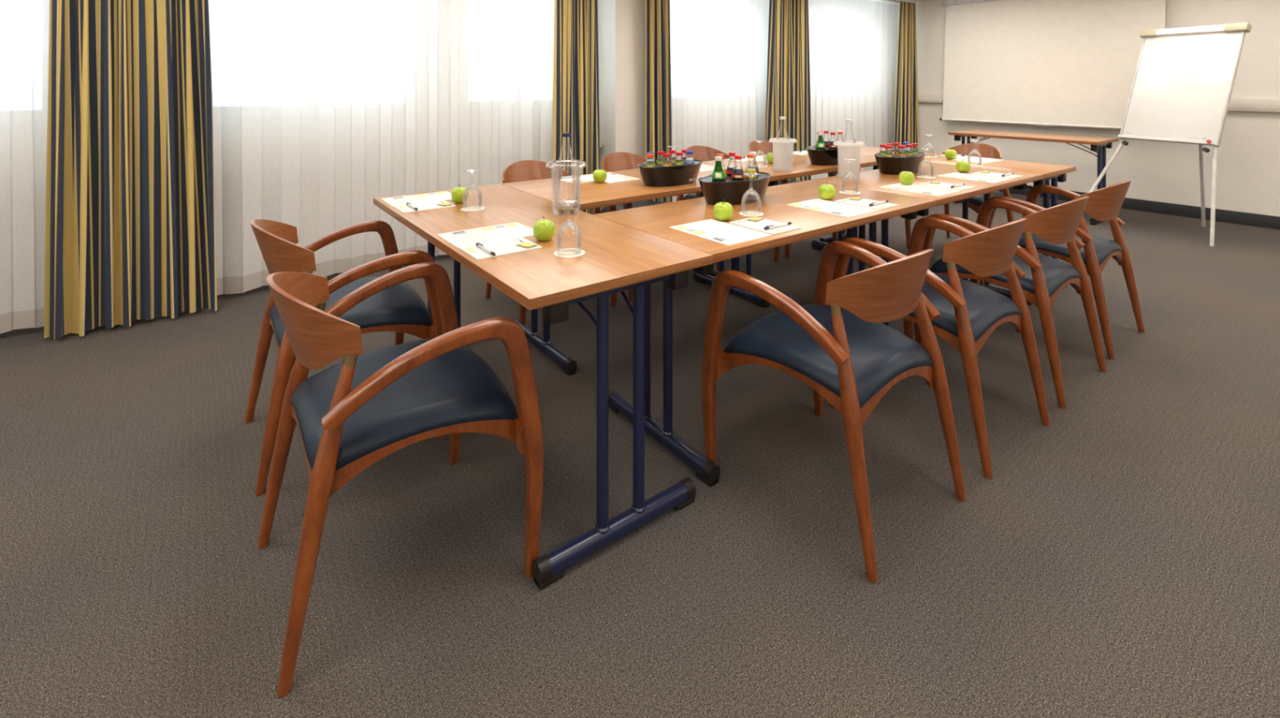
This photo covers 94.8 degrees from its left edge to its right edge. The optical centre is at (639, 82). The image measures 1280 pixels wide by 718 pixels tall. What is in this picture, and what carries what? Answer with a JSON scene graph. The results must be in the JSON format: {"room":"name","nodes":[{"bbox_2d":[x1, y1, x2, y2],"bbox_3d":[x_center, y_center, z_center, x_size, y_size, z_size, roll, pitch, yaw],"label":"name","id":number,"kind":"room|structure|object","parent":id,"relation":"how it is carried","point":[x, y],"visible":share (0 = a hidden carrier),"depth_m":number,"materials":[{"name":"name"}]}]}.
{"room":"conference room","nodes":[
{"label":"conference room","id":0,"kind":"room"},
{"bbox_2d":[597,0,645,210],"bbox_3d":[-0.154,0.110,5.331,0.370,2.325,0.300,0,0,-37],"label":"wall","id":1,"kind":"structure","parent":0,"point":[621,24],"depth_m":5.20,"materials":[{"name":"paint"}]},
{"bbox_2d":[0,191,1279,717],"bbox_3d":[1.314,1.322,2.336,10.110,0.100,7.350,0,0,-37],"label":"floor","id":2,"kind":"structure","parent":0,"point":[1119,556],"depth_m":1.66,"materials":[{"name":"carpet"}]},
{"bbox_2d":[244,218,444,495],"bbox_3d":[-1.100,0.876,2.189,0.589,0.797,0.614,0,0,-37],"label":"armchair","id":3,"kind":"object","parent":2,"relation":"on","point":[399,308],"visible":0.71,"depth_m":2.07,"materials":[{"name":"brown wood"}]},
{"bbox_2d":[257,262,543,697],"bbox_3d":[-0.666,0.876,1.595,0.589,0.797,0.614,0,0,-37],"label":"armchair","id":4,"kind":"object","parent":2,"relation":"on","point":[352,414],"visible":1,"depth_m":1.47,"materials":[{"name":"brown wood"}]},
{"bbox_2d":[373,183,712,590],"bbox_3d":[-0.495,0.897,2.233,0.614,0.750,1.571,0,0,-37],"label":"folding table","id":5,"kind":"object","parent":2,"relation":"on","point":[617,257],"visible":0.66,"depth_m":1.68,"materials":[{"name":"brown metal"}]},
{"bbox_2d":[380,191,452,206],"bbox_3d":[-0.984,0.521,2.652,0.297,0.003,0.210,0,0,-37],"label":"leaflet","id":6,"kind":"object","parent":5,"relation":"on","point":[424,197],"visible":0.98,"depth_m":2.64,"materials":[{"name":"paper"}]},
{"bbox_2d":[392,191,446,204],"bbox_3d":[-0.985,0.519,2.665,0.250,0.001,0.167,0,0,-37],"label":"print","id":7,"kind":"object","parent":6,"relation":"on","point":[437,196],"depth_m":2.66},
{"bbox_2d":[393,200,455,213],"bbox_3d":[-0.906,0.519,2.478,0.212,0.005,0.148,0,0,-37],"label":"notepad","id":8,"kind":"object","parent":5,"relation":"on","point":[427,206],"visible":0.89,"depth_m":2.45,"materials":[{"name":"paper"}]},
{"bbox_2d":[450,183,468,203],"bbox_3d":[-0.786,0.481,2.569,0.075,0.082,0.075,0,0,0],"label":"apple","id":9,"kind":"object","parent":5,"relation":"on","point":[457,193],"visible":0.9,"depth_m":2.54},
{"bbox_2d":[460,205,484,211],"bbox_3d":[-0.694,0.521,2.441,0.096,0.002,0.096,0,0,-37],"label":"coaster","id":10,"kind":"object","parent":5,"relation":"on","point":[473,208],"visible":1,"depth_m":2.44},
{"bbox_2d":[462,169,482,210],"bbox_3d":[-0.694,0.441,2.441,0.079,0.158,0.079,0,0,-37],"label":"wine glass","id":11,"kind":"object","parent":10,"relation":"on","point":[471,186],"visible":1,"depth_m":2.46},
{"bbox_2d":[436,222,533,248],"bbox_3d":[-0.516,0.521,2.028,0.297,0.003,0.210,0,0,-37],"label":"leaflet","id":12,"kind":"object","parent":5,"relation":"on","point":[466,237],"visible":1,"depth_m":2.02,"materials":[{"name":"paper"}]},
{"bbox_2d":[451,222,518,244],"bbox_3d":[-0.517,0.519,2.041,0.250,0.001,0.167,0,0,-37],"label":"print","id":13,"kind":"object","parent":12,"relation":"on","point":[473,236],"depth_m":2.03},
{"bbox_2d":[459,236,542,260],"bbox_3d":[-0.438,0.519,1.854,0.212,0.005,0.148,0,0,-37],"label":"notepad","id":14,"kind":"object","parent":5,"relation":"on","point":[507,246],"visible":0.96,"depth_m":1.84,"materials":[{"name":"paper"}]},
{"bbox_2d":[475,242,495,255],"bbox_3d":[-0.473,0.510,1.809,0.010,0.012,0.146,0,0,-36],"label":"pen","id":15,"kind":"object","parent":14,"relation":"on","point":[478,244],"visible":1,"depth_m":1.81,"materials":[{"name":"silver metal"}]},
{"bbox_2d":[466,239,524,252],"bbox_3d":[-0.456,0.517,1.872,0.181,0.001,0.062,0,0,-37],"label":"print","id":16,"kind":"object","parent":14,"relation":"on","point":[507,243],"depth_m":1.87},
{"bbox_2d":[515,242,537,248],"bbox_3d":[-0.360,0.513,1.870,0.060,0.006,0.044,0,0,41],"label":"candy","id":17,"kind":"object","parent":14,"relation":"on","point":[525,245],"visible":1,"depth_m":1.86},
{"bbox_2d":[533,215,555,241],"bbox_3d":[-0.318,0.481,1.955,0.075,0.082,0.075,0,0,18],"label":"apple","id":18,"kind":"object","parent":5,"relation":"on","point":[544,229],"visible":1,"depth_m":1.93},
{"bbox_2d":[545,159,586,214],"bbox_3d":[-0.298,0.420,2.380,0.164,0.203,0.164,0,0,-37],"label":"cooler","id":19,"kind":"object","parent":5,"relation":"on","point":[553,165],"visible":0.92,"depth_m":2.36,"materials":[{"name":"clear plastic"}]},
{"bbox_2d":[557,132,574,208],"bbox_3d":[-0.298,0.350,2.380,0.074,0.298,0.073,0,0,-37],"label":"water bottle","id":20,"kind":"object","parent":19,"relation":"in","point":[563,134],"visible":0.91,"depth_m":2.40,"materials":[{"name":"clear glass"}]},
{"bbox_2d":[553,248,585,257],"bbox_3d":[-0.217,0.521,1.806,0.096,0.002,0.096,0,0,-37],"label":"coaster","id":21,"kind":"object","parent":5,"relation":"on","point":[570,251],"visible":0.98,"depth_m":1.80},
{"bbox_2d":[556,200,582,256],"bbox_3d":[-0.217,0.441,1.806,0.079,0.158,0.079,0,0,-37],"label":"wine glass","id":22,"kind":"object","parent":21,"relation":"on","point":[569,223],"visible":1,"depth_m":1.82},
{"bbox_2d":[485,160,617,324],"bbox_3d":[-0.536,0.876,3.404,0.614,0.797,0.589,0,0,-37],"label":"armchair","id":23,"kind":"object","parent":2,"relation":"on","point":[523,170],"visible":0.14,"depth_m":3.58,"materials":[{"name":"brown wood"}]},
{"bbox_2d":[500,163,779,375],"bbox_3d":[0.033,0.897,3.189,1.375,0.750,0.687,0,0,-37],"label":"folding table","id":24,"kind":"object","parent":2,"relation":"on","point":[593,194],"visible":0.33,"depth_m":2.87,"materials":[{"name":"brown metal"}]},
{"bbox_2d":[560,176,595,183],"bbox_3d":[-0.344,0.519,3.164,0.148,0.005,0.212,0,0,-37],"label":"notepad","id":25,"kind":"object","parent":24,"relation":"on","point":[585,180],"visible":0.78,"depth_m":3.13,"materials":[{"name":"paper"}]},
{"bbox_2d":[592,168,607,182],"bbox_3d":[-0.210,0.481,3.085,0.075,0.082,0.075,0,0,16],"label":"apple","id":26,"kind":"object","parent":24,"relation":"on","point":[599,175],"visible":1,"depth_m":3.06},
{"bbox_2d":[581,172,640,183],"bbox_3d":[-0.170,0.521,3.242,0.210,0.003,0.297,0,0,-37],"label":"leaflet","id":27,"kind":"object","parent":24,"relation":"on","point":[611,177],"visible":0.6,"depth_m":3.20,"materials":[{"name":"paper"}]},
{"bbox_2d":[586,173,635,179],"bbox_3d":[-0.157,0.519,3.244,0.167,0.001,0.250,0,0,-37],"label":"print","id":28,"kind":"object","parent":27,"relation":"on","point":[610,175],"depth_m":3.26},
{"bbox_2d":[636,160,702,186],"bbox_3d":[0.159,0.470,3.069,0.406,0.104,0.223,0,0,-37],"label":"bucket","id":29,"kind":"object","parent":24,"relation":"on","point":[659,175],"visible":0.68,"depth_m":2.96,"materials":[{"name":"plastic"}]},
{"bbox_2d":[645,153,655,166],"bbox_3d":[0.054,0.434,2.977,0.051,0.150,0.049,0,0,-37],"label":"bottle","id":30,"kind":"object","parent":29,"relation":"in","point":[649,163],"visible":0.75,"depth_m":2.96,"materials":[{"name":"clear glass"}]},
{"bbox_2d":[662,153,671,166],"bbox_3d":[0.137,0.434,2.996,0.051,0.150,0.049,0,0,-37],"label":"bottle","id":31,"kind":"object","parent":29,"relation":"in","point":[666,163],"visible":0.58,"depth_m":2.98,"materials":[{"name":"clear glass"}]},
{"bbox_2d":[639,160,700,167],"bbox_3d":[0.159,0.426,3.069,0.390,0.006,0.214,0,0,-37],"label":"tray","id":32,"kind":"object","parent":29,"relation":"on","point":[696,163],"depth_m":3.02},
{"bbox_2d":[674,151,684,164],"bbox_3d":[0.204,0.434,3.050,0.051,0.150,0.049,0,0,-37],"label":"bottle","id":33,"kind":"object","parent":29,"relation":"in","point":[677,162],"visible":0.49,"depth_m":3.03,"materials":[{"name":"clear glass"}]},
{"bbox_2d":[684,151,693,163],"bbox_3d":[0.262,0.434,3.106,0.051,0.150,0.049,0,0,-37],"label":"bottle","id":34,"kind":"object","parent":29,"relation":"in","point":[688,160],"visible":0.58,"depth_m":3.09,"materials":[{"name":"clear glass"}]},
{"bbox_2d":[699,164,726,171],"bbox_3d":[0.357,0.521,3.639,0.210,0.003,0.297,0,0,-37],"label":"leaflet","id":35,"kind":"object","parent":24,"relation":"on","point":[704,167],"visible":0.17,"depth_m":3.58,"materials":[{"name":"paper"}]},
{"bbox_2d":[591,151,703,302],"bbox_3d":[0.015,0.876,3.819,0.614,0.797,0.589,0,0,-37],"label":"armchair","id":36,"kind":"object","parent":2,"relation":"on","point":[618,161],"visible":0.12,"depth_m":3.97,"materials":[{"name":"brown wood"}]},
{"bbox_2d":[675,145,779,271],"bbox_3d":[0.590,0.876,4.252,0.614,0.797,0.589,0,0,-37],"label":"armchair","id":37,"kind":"object","parent":2,"relation":"on","point":[704,153],"visible":0.03,"depth_m":4.47,"materials":[{"name":"brown wood"}]},
{"bbox_2d":[594,180,936,486],"bbox_3d":[0.567,0.897,2.481,1.375,0.750,0.680,0,0,-37],"label":"folding table","id":38,"kind":"object","parent":2,"relation":"on","point":[656,220],"visible":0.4,"depth_m":2.20,"materials":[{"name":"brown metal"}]},
{"bbox_2d":[669,218,772,245],"bbox_3d":[0.278,0.521,2.068,0.210,0.003,0.297,0,0,-37],"label":"leaflet","id":39,"kind":"object","parent":38,"relation":"on","point":[726,233],"visible":1,"depth_m":2.05,"materials":[{"name":"paper"}]},
{"bbox_2d":[674,226,756,241],"bbox_3d":[0.265,0.519,2.067,0.167,0.001,0.250,0,0,-37],"label":"print","id":40,"kind":"object","parent":39,"relation":"on","point":[715,233],"depth_m":2.04},
{"bbox_2d":[713,199,733,221],"bbox_3d":[0.316,0.481,2.236,0.075,0.082,0.075,0,0,5],"label":"apple","id":41,"kind":"object","parent":38,"relation":"on","point":[722,211],"visible":1,"depth_m":2.21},
{"bbox_2d":[697,171,771,204],"bbox_3d":[0.426,0.470,2.625,0.406,0.104,0.223,0,0,-37],"label":"bucket","id":42,"kind":"object","parent":38,"relation":"on","point":[732,191],"visible":0.64,"depth_m":2.52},
{"bbox_2d":[711,156,724,182],"bbox_3d":[0.337,0.413,2.531,0.057,0.192,0.055,0,0,-37],"label":"bottle","id":43,"kind":"object","parent":42,"relation":"in","point":[718,175],"visible":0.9,"depth_m":2.52,"materials":[{"name":"green glass"}]},
{"bbox_2d":[725,151,737,176],"bbox_3d":[0.420,0.413,2.686,0.056,0.192,0.055,0,0,-37],"label":"bottle","id":44,"kind":"object","parent":42,"relation":"in","point":[729,170],"visible":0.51,"depth_m":2.67,"materials":[{"name":"clear glass"}]},
{"bbox_2d":[700,173,769,182],"bbox_3d":[0.426,0.426,2.625,0.390,0.006,0.214,0,0,-37],"label":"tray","id":45,"kind":"object","parent":42,"relation":"on","point":[763,177],"depth_m":2.59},
{"bbox_2d":[731,155,744,180],"bbox_3d":[0.429,0.413,2.572,0.057,0.192,0.055,0,0,-37],"label":"bottle","id":46,"kind":"object","parent":42,"relation":"in","point":[737,173],"visible":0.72,"depth_m":2.56,"materials":[{"name":"clear glass"}]},
{"bbox_2d":[744,153,756,177],"bbox_3d":[0.493,0.413,2.626,0.055,0.192,0.054,0,0,-37],"label":"bottle","id":47,"kind":"object","parent":42,"relation":"in","point":[748,155],"visible":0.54,"depth_m":2.61,"materials":[{"name":"clear glass"}]},
{"bbox_2d":[747,151,759,173],"bbox_3d":[0.519,0.413,2.710,0.055,0.192,0.054,0,0,-37],"label":"bottle","id":48,"kind":"object","parent":42,"relation":"in","point":[753,153],"visible":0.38,"depth_m":2.70,"materials":[{"name":"clear glass"}]},
{"bbox_2d":[739,210,763,216],"bbox_3d":[0.444,0.521,2.349,0.096,0.002,0.096,0,0,-37],"label":"coaster","id":49,"kind":"object","parent":38,"relation":"on","point":[752,213],"visible":0.98,"depth_m":2.35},
{"bbox_2d":[741,173,761,215],"bbox_3d":[0.444,0.441,2.349,0.079,0.158,0.079,0,0,-37],"label":"wine glass","id":50,"kind":"object","parent":49,"relation":"on","point":[750,190],"visible":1,"depth_m":2.37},
{"bbox_2d":[728,216,800,235],"bbox_3d":[0.452,0.519,2.146,0.148,0.005,0.212,0,0,-37],"label":"notepad","id":51,"kind":"object","parent":38,"relation":"on","point":[759,226],"visible":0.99,"depth_m":2.12,"materials":[{"name":"paper"}]},
{"bbox_2d":[737,220,784,231],"bbox_3d":[0.434,0.517,2.129,0.062,0.001,0.181,0,0,-37],"label":"print","id":52,"kind":"object","parent":51,"relation":"on","point":[758,225],"depth_m":2.13},
{"bbox_2d":[764,222,791,230],"bbox_3d":[0.497,0.510,2.111,0.146,0.012,0.010,0,0,-36],"label":"pen","id":53,"kind":"object","parent":51,"relation":"on","point":[768,227],"visible":1,"depth_m":2.10,"materials":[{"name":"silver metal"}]},
{"bbox_2d":[817,181,835,199],"bbox_3d":[0.837,0.481,2.635,0.075,0.082,0.075,0,0,-42],"label":"apple","id":54,"kind":"object","parent":38,"relation":"on","point":[826,192],"visible":1,"depth_m":2.61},
{"bbox_2d":[786,198,878,217],"bbox_3d":[0.801,0.521,2.463,0.210,0.003,0.297,0,0,-37],"label":"leaflet","id":55,"kind":"object","parent":38,"relation":"on","point":[848,211],"visible":1,"depth_m":2.45,"materials":[{"name":"paper"}]},
{"bbox_2d":[792,203,865,214],"bbox_3d":[0.788,0.519,2.461,0.167,0.001,0.250,0,0,-37],"label":"print","id":56,"kind":"object","parent":55,"relation":"on","point":[830,208],"depth_m":2.43},
{"bbox_2d":[839,190,860,194],"bbox_3d":[0.998,0.521,2.801,0.096,0.002,0.096,0,0,-37],"label":"coaster","id":57,"kind":"object","parent":38,"relation":"on","point":[847,192],"visible":1,"depth_m":2.80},
{"bbox_2d":[841,158,858,193],"bbox_3d":[0.998,0.441,2.801,0.079,0.158,0.079,0,0,-37],"label":"wine glass","id":58,"kind":"object","parent":57,"relation":"on","point":[849,173],"visible":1,"depth_m":2.82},
{"bbox_2d":[834,197,898,210],"bbox_3d":[0.975,0.519,2.541,0.148,0.005,0.212,0,0,-37],"label":"notepad","id":59,"kind":"object","parent":38,"relation":"on","point":[864,202],"visible":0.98,"depth_m":2.52,"materials":[{"name":"paper"}]},
{"bbox_2d":[702,150,881,276],"bbox_3d":[1.072,0.897,3.973,1.224,0.750,0.687,0,0,-37],"label":"folding table","id":60,"kind":"object","parent":2,"relation":"on","point":[802,166],"visible":0.11,"depth_m":3.69,"materials":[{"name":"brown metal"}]},
{"bbox_2d":[768,137,796,172],"bbox_3d":[0.849,0.428,3.501,0.164,0.188,0.164,0,0,-37],"label":"cooler","id":61,"kind":"object","parent":60,"relation":"on","point":[783,148],"visible":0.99,"depth_m":3.45,"materials":[{"name":"plastic"}]},
{"bbox_2d":[805,146,838,165],"bbox_3d":[1.234,0.470,3.829,0.406,0.104,0.223,0,0,-37],"label":"bucket","id":62,"kind":"object","parent":60,"relation":"on","point":[827,157],"visible":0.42,"depth_m":3.71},
{"bbox_2d":[816,133,825,149],"bbox_3d":[1.146,0.413,3.734,0.057,0.192,0.055,0,0,-37],"label":"bottle","id":63,"kind":"object","parent":62,"relation":"in","point":[820,144],"visible":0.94,"depth_m":3.72,"materials":[{"name":"green glass"}]},
{"bbox_2d":[828,132,837,148],"bbox_3d":[1.237,0.413,3.776,0.057,0.192,0.055,0,0,-37],"label":"bottle","id":64,"kind":"object","parent":62,"relation":"in","point":[831,145],"visible":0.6,"depth_m":3.76,"materials":[{"name":"clear glass"}]},
{"bbox_3d":[0.748,0.521,3.680,0.096,0.002,0.096,0,0,-37],"label":"coaster","id":65,"kind":"object","parent":60,"relation":"on","visible":0},
{"bbox_2d":[753,140,766,165],"bbox_3d":[0.748,0.441,3.680,0.079,0.158,0.079,0,0,-37],"label":"wine glass","id":66,"kind":"object","parent":65,"relation":"on","point":[758,141],"visible":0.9,"depth_m":3.70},
{"bbox_2d":[748,140,837,257],"bbox_3d":[1.141,0.876,4.667,0.614,0.797,0.589,0,0,-37],"label":"armchair","id":67,"kind":"object","parent":2,"relation":"on","point":[766,147],"visible":0.09,"depth_m":4.80,"materials":[{"name":"brown wood"}]},
{"bbox_2d":[702,240,966,582],"bbox_3d":[0.620,0.876,1.881,0.614,0.797,0.589,0,0,-37],"label":"armchair","id":68,"kind":"object","parent":2,"relation":"on","point":[849,358],"visible":1,"depth_m":1.75,"materials":[{"name":"brown wood"}]},
{"bbox_2d":[809,162,1043,347],"bbox_3d":[1.606,0.897,3.264,1.224,0.750,0.680,0,0,-37],"label":"folding table","id":69,"kind":"object","parent":2,"relation":"on","point":[873,180],"visible":0.3,"depth_m":3.14,"materials":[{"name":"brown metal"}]},
{"bbox_2d":[833,140,865,179],"bbox_3d":[1.147,0.423,3.231,0.164,0.198,0.164,0,0,-37],"label":"cooler","id":70,"kind":"object","parent":69,"relation":"on","point":[848,149],"visible":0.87,"depth_m":3.18,"materials":[{"name":"plastic"}]},
{"bbox_2d":[842,119,855,142],"bbox_3d":[1.147,0.350,3.231,0.074,0.298,0.073,0,0,-37],"label":"water bottle","id":71,"kind":"object","parent":70,"relation":"in","point":[846,120],"visible":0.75,"depth_m":3.24,"materials":[{"name":"clear glass"}]},
{"bbox_2d":[874,151,924,174],"bbox_3d":[1.528,0.470,3.462,0.406,0.104,0.223,0,0,-37],"label":"bucket","id":72,"kind":"object","parent":69,"relation":"on","point":[895,165],"visible":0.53,"depth_m":3.35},
{"bbox_2d":[875,152,924,156],"bbox_3d":[1.528,0.426,3.462,0.390,0.006,0.214,0,0,-37],"label":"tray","id":73,"kind":"object","parent":72,"relation":"on","point":[921,154],"depth_m":3.42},
{"bbox_2d":[880,182,959,195],"bbox_3d":[1.368,0.521,2.890,0.210,0.003,0.297,0,0,-37],"label":"leaflet","id":74,"kind":"object","parent":69,"relation":"on","point":[934,191],"visible":0.99,"depth_m":2.88,"materials":[{"name":"paper"}]},
{"bbox_2d":[898,168,915,184],"bbox_3d":[1.367,0.481,3.022,0.075,0.082,0.075,0,0,-23],"label":"apple","id":75,"kind":"object","parent":74,"relation":"on","point":[904,177],"visible":1,"depth_m":3.00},
{"bbox_2d":[885,186,951,194],"bbox_3d":[1.355,0.519,2.888,0.167,0.001,0.250,0,0,-37],"label":"print","id":76,"kind":"object","parent":74,"relation":"on","point":[919,189],"depth_m":2.86},
{"bbox_2d":[916,175,935,178],"bbox_3d":[1.584,0.521,3.262,0.096,0.002,0.096,0,0,-37],"label":"coaster","id":77,"kind":"object","parent":69,"relation":"on","point":[920,176],"visible":1,"depth_m":3.26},
{"bbox_2d":[918,147,933,177],"bbox_3d":[1.584,0.441,3.262,0.079,0.158,0.079,0,0,-37],"label":"wine glass","id":78,"kind":"object","parent":77,"relation":"on","point":[925,160],"visible":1,"depth_m":3.28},
{"bbox_2d":[917,181,974,191],"bbox_3d":[1.542,0.519,2.968,0.148,0.005,0.212,0,0,-37],"label":"notepad","id":79,"kind":"object","parent":69,"relation":"on","point":[943,185],"visible":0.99,"depth_m":2.94,"materials":[{"name":"paper"}]},
{"bbox_2d":[955,158,970,173],"bbox_3d":[1.881,0.481,3.431,0.075,0.082,0.075,0,0,-42],"label":"apple","id":80,"kind":"object","parent":69,"relation":"on","point":[963,166],"visible":1,"depth_m":3.40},
{"bbox_2d":[937,172,1011,183],"bbox_3d":[1.834,0.521,3.241,0.210,0.003,0.297,0,0,-37],"label":"leaflet","id":81,"kind":"object","parent":69,"relation":"on","point":[954,175],"visible":1,"depth_m":3.23,"materials":[{"name":"paper"}]},
{"bbox_2d":[940,175,999,181],"bbox_3d":[1.821,0.519,3.239,0.167,0.001,0.250,0,0,-37],"label":"print","id":82,"kind":"object","parent":81,"relation":"on","point":[975,178],"depth_m":3.21},
{"bbox_2d":[970,171,1022,179],"bbox_3d":[2.008,0.519,3.319,0.148,0.005,0.212,0,0,-37],"label":"notepad","id":83,"kind":"object","parent":69,"relation":"on","point":[991,174],"visible":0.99,"depth_m":3.30,"materials":[{"name":"paper"}]},
{"bbox_2d":[827,217,1049,479],"bbox_3d":[1.149,0.876,2.273,0.614,0.797,0.589,0,0,-37],"label":"armchair","id":84,"kind":"object","parent":2,"relation":"on","point":[970,312],"visible":0.66,"depth_m":2.05,"materials":[{"name":"brown wood"}]},
{"bbox_2d":[819,146,1075,288],"bbox_3d":[2.041,0.897,4.149,0.533,0.750,1.571,0,0,-37],"label":"folding table","id":85,"kind":"object","parent":2,"relation":"on","point":[1055,173],"visible":0.17,"depth_m":3.66,"materials":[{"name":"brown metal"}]},
{"bbox_2d":[944,147,956,159],"bbox_3d":[2.121,0.481,4.021,0.075,0.082,0.075,0,0,-14],"label":"apple","id":86,"kind":"object","parent":85,"relation":"on","point":[950,153],"visible":1,"depth_m":4.00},
{"bbox_2d":[969,164,982,166],"bbox_3d":[2.116,0.521,3.723,0.096,0.002,0.096,0,0,-37],"label":"coaster","id":87,"kind":"object","parent":85,"relation":"on","point":[972,165],"visible":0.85,"depth_m":3.72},
{"bbox_2d":[967,139,982,165],"bbox_3d":[2.116,0.441,3.723,0.079,0.158,0.079,0,0,-37],"label":"wine glass","id":88,"kind":"object","parent":87,"relation":"on","point":[973,150],"visible":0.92,"depth_m":3.74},
{"bbox_2d":[952,156,1003,163],"bbox_3d":[2.281,0.521,3.979,0.297,0.003,0.210,0,0,-37],"label":"leaflet","id":89,"kind":"object","parent":85,"relation":"on","point":[972,159],"visible":0.84,"depth_m":3.99,"materials":[{"name":"paper"}]},
{"bbox_2d":[965,157,996,163],"bbox_3d":[2.283,0.519,3.966,0.250,0.001,0.167,0,0,-37],"label":"print","id":90,"kind":"object","parent":89,"relation":"on","point":[984,160],"depth_m":3.95},
{"bbox_2d":[904,142,1013,248],"bbox_3d":[2.459,0.876,4.482,0.589,0.797,0.614,0,0,-37],"label":"armchair","id":91,"kind":"object","parent":2,"relation":"on","point":[988,151],"visible":0.1,"depth_m":4.54,"materials":[{"name":"brown wood"}]},
{"bbox_2d":[913,195,1106,408],"bbox_3d":[1.682,0.876,2.681,0.614,0.797,0.589,0,0,-37],"label":"armchair","id":92,"kind":"object","parent":2,"relation":"on","point":[1046,277],"visible":0.77,"depth_m":2.47,"materials":[{"name":"brown wood"}]},
{"bbox_2d":[947,129,1118,225],"bbox_3d":[3.889,0.897,5.898,0.585,0.750,1.300,0,0,-37],"label":"side table","id":93,"kind":"object","parent":2,"relation":"on","point":[1100,144],"visible":0.61,"depth_m":5.57,"materials":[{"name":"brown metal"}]},
{"bbox_2d":[979,180,1144,359],"bbox_3d":[2.203,0.876,3.092,0.614,0.797,0.589,0,0,-37],"label":"armchair","id":94,"kind":"object","parent":2,"relation":"on","point":[1104,204],"visible":0.55,"depth_m":2.88,"materials":[{"name":"brown wood"}]},
{"bbox_2d":[1088,22,1251,246],"bbox_3d":[4.386,0.400,5.003,1.074,1.756,0.784,0,0,16],"label":"easel","id":95,"kind":"object","parent":2,"relation":"on","point":[1181,91],"visible":0.99,"depth_m":4.92,"materials":[{"name":"white paint"}]},
{"bbox_2d":[1126,132,1205,139],"bbox_3d":[4.380,0.442,4.921,0.006,0.015,0.555,0,0,-21],"label":"ledge","id":96,"kind":"object","parent":95,"relation":"on","point":[1150,135],"depth_m":4.90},
{"bbox_2d":[1117,134,1215,146],"bbox_3d":[4.351,0.474,4.892,0.044,0.036,0.660,0,0,-21],"label":"tray","id":97,"kind":"object","parent":95,"relation":"on","point":[1162,138],"depth_m":4.84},
{"bbox_2d":[868,0,932,4],"bbox_3d":[1.314,-1.103,2.336,10.110,0.100,7.350,0,0,-37],"label":"ceiling","id":98,"kind":"structure","parent":0,"point":[907,1],"depth_m":7.60,"materials":[{"name":"paint"}]},
{"bbox_2d":[670,0,769,201],"bbox_3d":[0.791,0.105,5.854,1.736,2.276,0.058,0,0,-37],"label":"sheer curtain","id":99,"kind":"object","parent":98,"relation":"hanging from","point":[719,48],"visible":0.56,"depth_m":5.83,"materials":[{"name":"fabric"}]},
{"bbox_2d":[808,0,897,179],"bbox_3d":[2.474,0.105,7.082,2.391,2.276,0.062,0,0,-37],"label":"sheer curtain","id":100,"kind":"object","parent":98,"relation":"hanging from","point":[853,43],"visible":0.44,"depth_m":7.20,"materials":[{"name":"fabric"}]},
{"bbox_2d":[880,0,899,3],"bbox_3d":[-0.493,-1.043,4.725,10.060,0.020,0.024,0,0,-37],"label":"track","id":101,"kind":"object","parent":98,"relation":"attached to","point":[891,1],"visible":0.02,"depth_m":7.51,"materials":[{"name":"metal"}]},
{"bbox_2d":[44,0,217,338],"bbox_3d":[-2.647,0.115,3.092,0.685,2.286,0.126,0,0,-37],"label":"striped curtain","id":102,"kind":"object","parent":101,"relation":"hanging from","point":[130,228],"visible":1,"depth_m":3.06,"materials":[{"name":"fabric"}]},
{"bbox_2d":[552,0,599,213],"bbox_3d":[-0.510,0.115,4.726,0.422,2.286,0.100,0,0,-37],"label":"striped curtain","id":103,"kind":"object","parent":101,"relation":"hanging from","point":[575,84],"visible":0.72,"depth_m":4.71,"materials":[{"name":"fabric"}]},
{"bbox_2d":[644,0,671,202],"bbox_3d":[0.171,0.115,5.237,0.315,2.286,0.087,0,0,-37],"label":"striped curtain","id":104,"kind":"object","parent":101,"relation":"hanging from","point":[658,119],"visible":0.66,"depth_m":5.21,"materials":[{"name":"fabric"}]},
{"bbox_2d":[765,0,811,181],"bbox_3d":[1.566,0.115,6.220,0.652,2.286,0.112,0,0,-37],"label":"striped curtain","id":105,"kind":"object","parent":101,"relation":"hanging from","point":[788,82],"visible":0.73,"depth_m":6.19,"materials":[{"name":"fabric"}]},
{"bbox_2d":[893,1,918,150],"bbox_3d":[3.383,0.115,7.507,0.498,2.286,0.105,0,0,-37],"label":"striped curtain","id":106,"kind":"object","parent":98,"relation":"hanging from","point":[906,100],"visible":0.77,"depth_m":7.49,"materials":[{"name":"fabric"}]},
{"bbox_3d":[-2.396,-1.043,3.429,5.460,0.020,0.024,0,0,-37],"label":"track","id":107,"kind":"object","parent":98,"relation":"attached to","visible":0},
{"bbox_2d":[0,0,555,333],"bbox_3d":[-2.452,0.105,3.434,5.214,2.276,0.070,0,0,-37],"label":"sheer curtain","id":108,"kind":"object","parent":107,"relation":"hanging from","point":[322,109],"visible":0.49,"depth_m":3.78,"materials":[{"name":"fabric"}]},
{"bbox_2d":[897,0,1279,216],"bbox_3d":[5.431,0.110,5.438,0.200,2.325,7.350,0,0,-37],"label":"wall","id":109,"kind":"structure","parent":0,"point":[1248,177],"depth_m":5.60,"materials":[{"name":"paint"}]},
{"bbox_2d":[939,0,1165,128],"bbox_3d":[4.413,-0.292,6.478,0.170,1.517,2.177,0,0,-37],"label":"projection screen","id":110,"kind":"object","parent":109,"relation":"attached to","point":[1061,63],"visible":0.91,"depth_m":6.43,"materials":[{"name":"fabric"}]},
{"bbox_2d":[917,93,1279,111],"bbox_3d":[5.399,0.197,5.264,0.059,0.110,7.070,0,0,-37],"label":"wall rail","id":111,"kind":"object","parent":109,"relation":"attached to","point":[1235,104],"visible":0.2,"depth_m":5.23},
{"bbox_2d":[997,185,1279,229],"bbox_3d":[5.420,1.216,5.274,0.015,0.112,7.100,0,0,-37],"label":"baseboard","id":112,"kind":"structure","parent":109,"relation":"attached to","point":[1186,211],"depth_m":5.56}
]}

